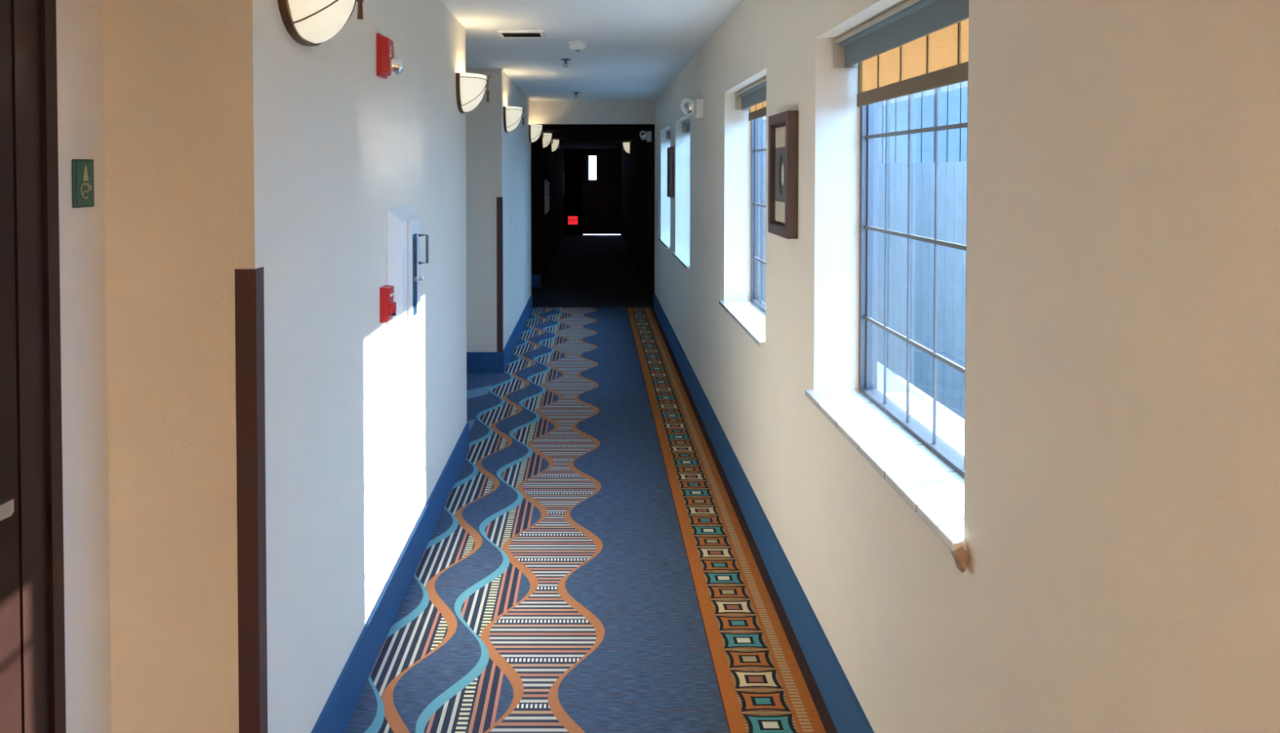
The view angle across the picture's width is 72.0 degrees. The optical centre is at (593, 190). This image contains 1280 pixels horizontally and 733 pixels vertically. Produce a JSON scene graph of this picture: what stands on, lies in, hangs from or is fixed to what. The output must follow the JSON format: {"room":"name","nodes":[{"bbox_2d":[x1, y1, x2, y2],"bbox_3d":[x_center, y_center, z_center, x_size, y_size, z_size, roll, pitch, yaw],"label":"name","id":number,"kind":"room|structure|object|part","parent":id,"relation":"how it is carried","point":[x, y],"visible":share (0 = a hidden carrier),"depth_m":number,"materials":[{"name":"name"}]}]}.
{"room":"hotel corridor","nodes":[
{"label":"hotel corridor","id":0,"kind":"room"},
{"bbox_2d":[56,0,564,732],"bbox_3d":[-1.086,0.199,8.857,0.728,2.400,25.700,0,1,0],"label":"wall","id":1,"kind":"structure","parent":0,"point":[219,142],"depth_m":1.90,"materials":[{"name":"beige paint"}]},
{"bbox_2d":[0,0,66,732],"bbox_3d":[-1.056,0.507,1.243,0.197,2.130,0.942,0,1,0],"label":"door","id":2,"kind":"structure","parent":1,"relation":"in","point":[33,648],"depth_m":1.63,"materials":[{"name":"black wood"}]},
{"bbox_3d":[-1.002,0.523,1.394,0.088,0.056,0.153,0,1,0],"label":"lever","id":3,"kind":"part","parent":2,"relation":"part of","materials":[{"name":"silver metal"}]},
{"bbox_2d":[71,159,94,208],"bbox_3d":[-1.035,-0.015,1.788,0.010,0.098,0.070,0,1,0],"label":"room sign","id":4,"kind":"object","parent":1,"relation":"attached to","point":[82,170],"visible":1,"depth_m":1.78,"materials":[{"name":"teal plastic"}]},
{"bbox_2d":[235,266,267,732],"bbox_3d":[-0.742,0.779,1.910,0.045,1.225,0.045,0,1,0],"label":"guard","id":5,"kind":"object","parent":1,"relation":"attached to","point":[249,283],"visible":1,"depth_m":1.89,"materials":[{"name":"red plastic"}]},
{"bbox_2d":[277,0,364,46],"bbox_3d":[-0.639,-0.464,2.170,0.166,0.209,0.356,0,1,0],"label":"wall sconce","id":6,"kind":"object","parent":1,"relation":"attached to","point":[309,23],"visible":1,"depth_m":2.10,"materials":[{"name":"white glass"}]},
{"bbox_2d":[379,284,395,323],"bbox_3d":[-0.701,0.387,3.010,0.042,0.120,0.076,0,1,0],"label":"alarm pull station","id":7,"kind":"object","parent":1,"relation":"attached to","point":[387,305],"visible":1,"depth_m":2.97,"materials":[{"name":"red plastic"}]},
{"bbox_3d":[-0.688,0.401,3.010,0.016,0.032,0.052,0,1,0],"label":"pull handle","id":8,"kind":"part","parent":7,"relation":"part of","materials":[{"name":"red plastic"}]},
{"bbox_2d":[376,33,403,79],"bbox_3d":[-0.684,-0.453,2.975,0.076,0.140,0.104,0,1,0],"label":"fire alarm strobe","id":9,"kind":"object","parent":1,"relation":"attached to","point":[387,64],"visible":1,"depth_m":2.93,"materials":[{"name":"red plastic"}]},
{"bbox_3d":[-0.716,-0.453,2.975,0.012,0.140,0.104,0,1,0],"label":"plate","id":10,"kind":"part","parent":9,"relation":"part of","materials":[{"name":"red plastic"}]},
{"bbox_2d":[385,204,428,358],"bbox_3d":[-0.673,0.321,3.268,0.097,0.520,0.420,0,1,0],"label":"upper cabinet","id":11,"kind":"object","parent":1,"relation":"attached to","point":[402,224],"visible":1,"depth_m":3.14,"materials":[{"name":"white metal"}]},
{"bbox_3d":[-0.668,0.311,3.273,0.013,0.410,0.170,0,1,0],"label":"door","id":12,"kind":"part","parent":11,"relation":"part of","materials":[{"name":"white ceramic"}]},
{"bbox_3d":[-0.643,0.222,3.331,0.037,0.116,0.011,0,1,0],"label":"pull handle","id":13,"kind":"part","parent":11,"relation":"part of","materials":[{"name":"grey metal"}]},
{"bbox_2d":[311,275,541,732],"bbox_3d":[-0.875,1.426,4.058,0.330,0.165,16.050,0,1,0],"label":"baseboard","id":14,"kind":"structure","parent":1,"relation":"attached to","point":[335,717],"depth_m":3.22,"materials":[{"name":"blue carpet"}]},
{"bbox_2d":[455,72,491,113],"bbox_3d":[-0.639,-0.523,4.789,0.166,0.209,0.356,0,1,0],"label":"wall sconce","id":15,"kind":"object","parent":1,"relation":"attached to","point":[470,87],"visible":1,"depth_m":4.67,"materials":[{"name":"white glass"}]},
{"bbox_2d":[496,196,502,351],"bbox_3d":[-0.742,0.665,6.966,0.045,1.225,0.045,0,1,0],"label":"guard","id":16,"kind":"object","parent":1,"relation":"attached to","point":[499,200],"visible":1,"depth_m":6.94,"materials":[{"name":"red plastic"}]},
{"bbox_2d":[511,217,513,231],"bbox_3d":[-0.715,0.304,7.759,0.014,0.116,0.072,0,1,0],"label":"light switch","id":17,"kind":"object","parent":1,"relation":"attached to","point":[512,221],"visible":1,"depth_m":7.74,"materials":[{"name":"white plastic"}]},
{"bbox_2d":[502,106,525,133],"bbox_3d":[-0.639,-0.578,7.209,0.166,0.209,0.356,0,1,0],"label":"wall sconce","id":18,"kind":"object","parent":1,"relation":"attached to","point":[512,116],"visible":1,"depth_m":7.08,"materials":[{"name":"white glass"}]},
{"bbox_3d":[-0.647,-0.575,7.209,0.126,0.187,0.340,0,1,0],"label":"lamp shade","id":19,"kind":"part","parent":18,"relation":"part of","materials":[{"name":"white glass"}]},
{"bbox_2d":[528,124,543,142],"bbox_3d":[-0.639,-0.641,9.978,0.166,0.209,0.356,0,1,0],"label":"wall sconce","id":20,"kind":"object","parent":1,"relation":"attached to","point":[535,131],"visible":1,"depth_m":9.86,"materials":[{"name":"white glass"}]},
{"bbox_2d":[541,133,552,148],"bbox_3d":[-0.639,-0.694,12.287,0.166,0.209,0.356,0,1,0],"label":"wall sconce","id":21,"kind":"object","parent":1,"relation":"attached to","point":[545,141],"visible":0.98,"depth_m":12.16,"materials":[{"name":"white glass"}]},
{"bbox_3d":[-0.647,-0.691,12.287,0.126,0.187,0.340,0,1,0],"label":"lamp shade","id":22,"kind":"part","parent":21,"relation":"part of","materials":[{"name":"white glass"}]},
{"bbox_2d":[544,179,551,214],"bbox_3d":[-0.673,0.096,13.166,0.097,0.520,0.420,0,1,0],"label":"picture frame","id":23,"kind":"object","parent":1,"relation":"attached to","point":[547,186],"visible":1,"depth_m":12.99,"materials":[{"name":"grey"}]},
{"bbox_3d":[-0.699,0.096,13.166,0.047,0.520,0.420,0,1,0],"label":"cabinet frame","id":24,"kind":"part","parent":23,"relation":"part of","materials":[{"name":"black metal"}]},
{"bbox_3d":[-0.668,0.086,13.170,0.013,0.410,0.170,0,1,0],"label":"door","id":25,"kind":"part","parent":23,"relation":"part of","materials":[{"name":"black metal"}]},
{"bbox_2d":[550,139,560,151],"bbox_3d":[-0.639,-0.752,14.887,0.166,0.209,0.356,0,1,0],"label":"wall sconce","id":26,"kind":"object","parent":1,"relation":"attached to","point":[554,145],"visible":0.98,"depth_m":14.76,"materials":[{"name":"white glass"}]},
{"bbox_3d":[-0.647,-0.750,14.887,0.126,0.187,0.340,0,1,0],"label":"lamp shade","id":27,"kind":"part","parent":26,"relation":"part of","materials":[{"name":"white glass"}]},
{"bbox_2d":[344,234,837,732],"bbox_3d":[-0.250,1.459,8.860,2.400,0.120,26.250,0,1,0],"label":"floor","id":28,"kind":"structure","parent":0,"point":[592,562],"depth_m":3.54,"materials":[{"name":"carpet"}]},
{"bbox_2d":[440,0,743,101],"bbox_3d":[-0.125,-0.942,2.929,2.650,0.150,14.500,0,1,0],"label":"ceiling","id":29,"kind":"structure","parent":0,"point":[634,50],"depth_m":5.48,"materials":[{"name":"white paint"}]},
{"bbox_2d":[497,30,545,38],"bbox_3d":[-0.420,-0.911,5.141,0.260,0.012,0.220,0,1,0],"label":"ceiling vent","id":30,"kind":"object","parent":29,"relation":"in","point":[503,33],"visible":1,"depth_m":5.11,"materials":[{"name":"white plastic"}]},
{"bbox_2d":[560,58,570,67],"bbox_3d":[-0.200,-0.915,6.331,0.072,0.057,0.072,0,1,0],"label":"sprinkler","id":31,"kind":"object","parent":29,"relation":"attached to","point":[563,60],"visible":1,"depth_m":6.32,"materials":[{"name":"grey metal"}]},
{"bbox_2d":[567,40,587,51],"bbox_3d":[-0.100,-0.896,5.481,0.124,0.058,0.124,0,1,0],"label":"smoke detector","id":32,"kind":"object","parent":29,"relation":"attached to","point":[577,46],"visible":1,"depth_m":5.44,"materials":[{"name":"white plastic"}]},
{"bbox_2d":[531,124,652,148],"bbox_3d":[-0.125,-1.107,16.054,2.650,0.415,11.750,0,1,0],"label":"ceiling","id":33,"kind":"structure","parent":0,"point":[571,135],"depth_m":12.98,"materials":[{"name":"black"}]},
{"bbox_2d":[564,148,621,235],"bbox_3d":[-0.250,0.038,21.782,2.400,2.135,0.150,0,1,0],"label":"wall","id":34,"kind":"structure","parent":0,"point":[572,157],"depth_m":21.70,"materials":[{"name":"black paint"}]},
{"bbox_2d":[568,216,577,225],"bbox_3d":[-0.510,0.738,21.705,0.250,0.220,0.036,0,1,0],"label":"exit sign","id":35,"kind":"object","parent":34,"relation":"attached to","point":[572,220],"visible":1,"depth_m":21.69,"materials":[{"name":"red plastic"}]},
{"bbox_2d":[581,151,621,235],"bbox_3d":[0.198,0.067,21.747,0.995,2.080,0.120,0,1,0],"label":"door","id":36,"kind":"structure","parent":34,"relation":"in","point":[601,197],"depth_m":21.75,"materials":[{"name":"black wood"}]},
{"bbox_2d":[530,101,654,124],"bbox_3d":[-0.007,-0.898,10.152,1.429,0.265,0.060,0,1,0],"label":"wall","id":37,"kind":"structure","parent":0,"point":[541,112],"depth_m":10.12,"materials":[{"name":"beige paint"}]},
{"bbox_2d":[621,0,1279,732],"bbox_3d":[0.816,0.199,8.857,0.268,2.400,25.700,0,1,0],"label":"wall","id":38,"kind":"structure","parent":0,"point":[1122,573],"depth_m":1.37,"materials":[{"name":"beige paint"}]},
{"bbox_2d":[621,142,631,153],"bbox_3d":[0.599,-0.784,16.286,0.166,0.209,0.356,0,1,0],"label":"wall sconce","id":39,"kind":"object","parent":38,"relation":"attached to","point":[627,146],"visible":1,"depth_m":16.16,"materials":[{"name":"white glass"}]},
{"bbox_3d":[0.607,-0.781,16.287,0.126,0.187,0.340,0,1,0],"label":"lamp shade","id":40,"kind":"part","parent":39,"relation":"part of","materials":[{"name":"white glass"}]},
{"bbox_2d":[639,130,651,142],"bbox_3d":[0.616,-0.643,10.444,0.133,0.136,0.229,0,1,0],"label":"emergency light","id":41,"kind":"object","parent":38,"relation":"attached to","point":[643,135],"visible":1,"depth_m":10.34,"materials":[{"name":"white plastic"}]},
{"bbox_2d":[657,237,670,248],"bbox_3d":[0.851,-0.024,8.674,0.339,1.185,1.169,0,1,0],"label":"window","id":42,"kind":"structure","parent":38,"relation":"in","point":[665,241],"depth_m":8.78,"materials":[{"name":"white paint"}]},
{"bbox_2d":[666,128,670,139],"bbox_3d":[0.801,-0.553,8.662,0.078,0.112,1.121,0,1,0],"label":"window blind","id":43,"kind":"object","parent":38,"relation":"attached to","point":[668,132],"visible":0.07,"depth_m":9.22,"materials":[{"name":"beige metal"}]},
{"bbox_2d":[666,146,674,197],"bbox_3d":[0.688,-0.163,7.848,0.038,0.444,0.320,0,1,0],"label":"framed picture","id":44,"kind":"object","parent":38,"relation":"attached to","point":[670,150],"visible":1,"depth_m":7.69,"materials":[{"name":"black"}]},
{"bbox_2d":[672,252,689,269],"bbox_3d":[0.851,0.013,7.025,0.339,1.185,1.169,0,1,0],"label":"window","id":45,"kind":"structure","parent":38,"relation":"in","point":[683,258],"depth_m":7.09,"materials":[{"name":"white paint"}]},
{"bbox_2d":[682,118,690,133],"bbox_3d":[0.801,-0.515,7.013,0.078,0.112,1.121,0,1,0],"label":"window blind","id":46,"kind":"object","parent":38,"relation":"attached to","point":[686,125],"visible":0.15,"depth_m":7.50,"materials":[{"name":"grey fabric"}]},
{"bbox_2d":[680,98,703,119],"bbox_3d":[0.641,-0.536,5.745,0.133,0.136,0.229,0,1,0],"label":"emergency light","id":47,"kind":"object","parent":38,"relation":"attached to","point":[688,106],"visible":1,"depth_m":5.65,"materials":[{"name":"white plastic"}]},
{"bbox_2d":[719,117,765,346],"bbox_3d":[0.851,0.078,4.185,0.339,1.185,1.169,0,1,0],"label":"window","id":48,"kind":"structure","parent":38,"relation":"in","point":[750,315],"depth_m":4.72,"materials":[{"name":"grey metal"}]},
{"bbox_3d":[0.770,0.619,4.198,0.179,0.019,1.169,0,1,0],"label":"sill","id":49,"kind":"part","parent":48,"relation":"part of","materials":[{"name":"white tile"}]},
{"bbox_3d":[0.875,0.048,4.185,0.050,1.125,1.145,0,1,0],"label":"frame","id":50,"kind":"part","parent":48,"relation":"part of","materials":[{"name":"grey metal"}]},
{"bbox_2d":[735,77,766,120],"bbox_3d":[0.801,-0.433,4.174,0.078,0.147,1.121,0,1,0],"label":"window blind","id":51,"kind":"object","parent":38,"relation":"attached to","point":[753,98],"visible":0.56,"depth_m":4.41,"materials":[{"name":"grey fabric"}]},
{"bbox_3d":[0.799,-0.503,4.172,0.075,0.008,1.109,0,1,0],"label":"rail","id":52,"kind":"part","parent":51,"relation":"part of","materials":[{"name":"beige metal"}]},
{"bbox_2d":[653,292,874,732],"bbox_3d":[0.701,1.437,3.133,0.012,0.185,14.200,0,1,0],"label":"baseboard","id":53,"kind":"structure","parent":38,"relation":"attached to","point":[847,715],"depth_m":3.22,"materials":[{"name":"blue carpet"}]},
{"bbox_2d":[768,110,798,239],"bbox_3d":[0.688,-0.058,3.207,0.038,0.444,0.335,0,1,0],"label":"framed picture","id":54,"kind":"object","parent":38,"relation":"attached to","point":[783,127],"visible":1,"depth_m":3.16,"materials":[{"name":"black wood"}]},
{"bbox_2d":[774,146,785,202],"bbox_3d":[0.686,-0.058,3.207,0.002,0.200,0.231,0,1,0],"label":"print","id":55,"kind":"object","parent":54,"relation":"attached to","point":[780,152],"depth_m":3.23,"materials":[{"name":"grey"}]},
{"bbox_2d":[804,80,968,551],"bbox_3d":[0.851,0.122,2.241,0.339,1.185,1.169,0,1,0],"label":"window","id":56,"kind":"structure","parent":38,"relation":"in","point":[916,449],"depth_m":2.41,"materials":[{"name":"grey metal"}]},
{"bbox_3d":[0.770,0.664,2.253,0.179,0.019,1.169,0,1,0],"label":"sill","id":57,"kind":"part","parent":56,"relation":"part of","materials":[{"name":"white tile"}]},
{"bbox_3d":[0.875,0.092,2.240,0.050,1.125,1.145,0,1,0],"label":"frame","id":58,"kind":"part","parent":56,"relation":"part of","materials":[{"name":"grey metal"}]},
{"bbox_2d":[834,0,968,106],"bbox_3d":[0.801,-0.357,2.230,0.078,0.212,1.121,0,1,0],"label":"window blind","id":59,"kind":"object","parent":38,"relation":"attached to","point":[914,46],"visible":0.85,"depth_m":2.27,"materials":[{"name":"beige fabric"}]},
{"bbox_3d":[0.799,-0.459,2.228,0.075,0.008,1.109,0,1,0],"label":"rail","id":60,"kind":"part","parent":59,"relation":"part of","materials":[{"name":"beige metal"}]},
{"bbox_2d":[950,546,969,572],"bbox_3d":[0.692,0.697,1.663,0.030,0.045,0.032,0,1,0],"label":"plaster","id":61,"kind":"object","parent":38,"relation":"attached to","point":[961,557],"visible":1,"depth_m":1.65,"materials":[{"name":"orange paint"}]},
{"label":"outside","id":62,"kind":"structure","parent":0,"visible":0},
{"bbox_2d":[877,361,964,430],"bbox_3d":[2.000,1.389,15.035,24.000,0.060,50.000,0,1,0],"label":"ground","id":63,"kind":"structure","parent":62,"point":[895,384],"depth_m":6.80,"materials":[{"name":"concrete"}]},
{"bbox_2d":[761,80,967,302],"bbox_3d":[4.250,-1.325,12.083,6.700,5.500,3.780,0,1,0],"label":"sky","id":64,"kind":"structure","parent":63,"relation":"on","point":[953,99],"depth_m":10.21,"materials":[{"name":"paint"}]},
{"bbox_2d":[877,161,966,419],"bbox_3d":[2.576,0.729,4.018,0.152,1.760,12.000,0,1,0],"label":"fence","id":65,"kind":"object","parent":63,"relation":"on","point":[952,175],"visible":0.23,"depth_m":6.60,"materials":[{"name":"blue paint"}]}
]}

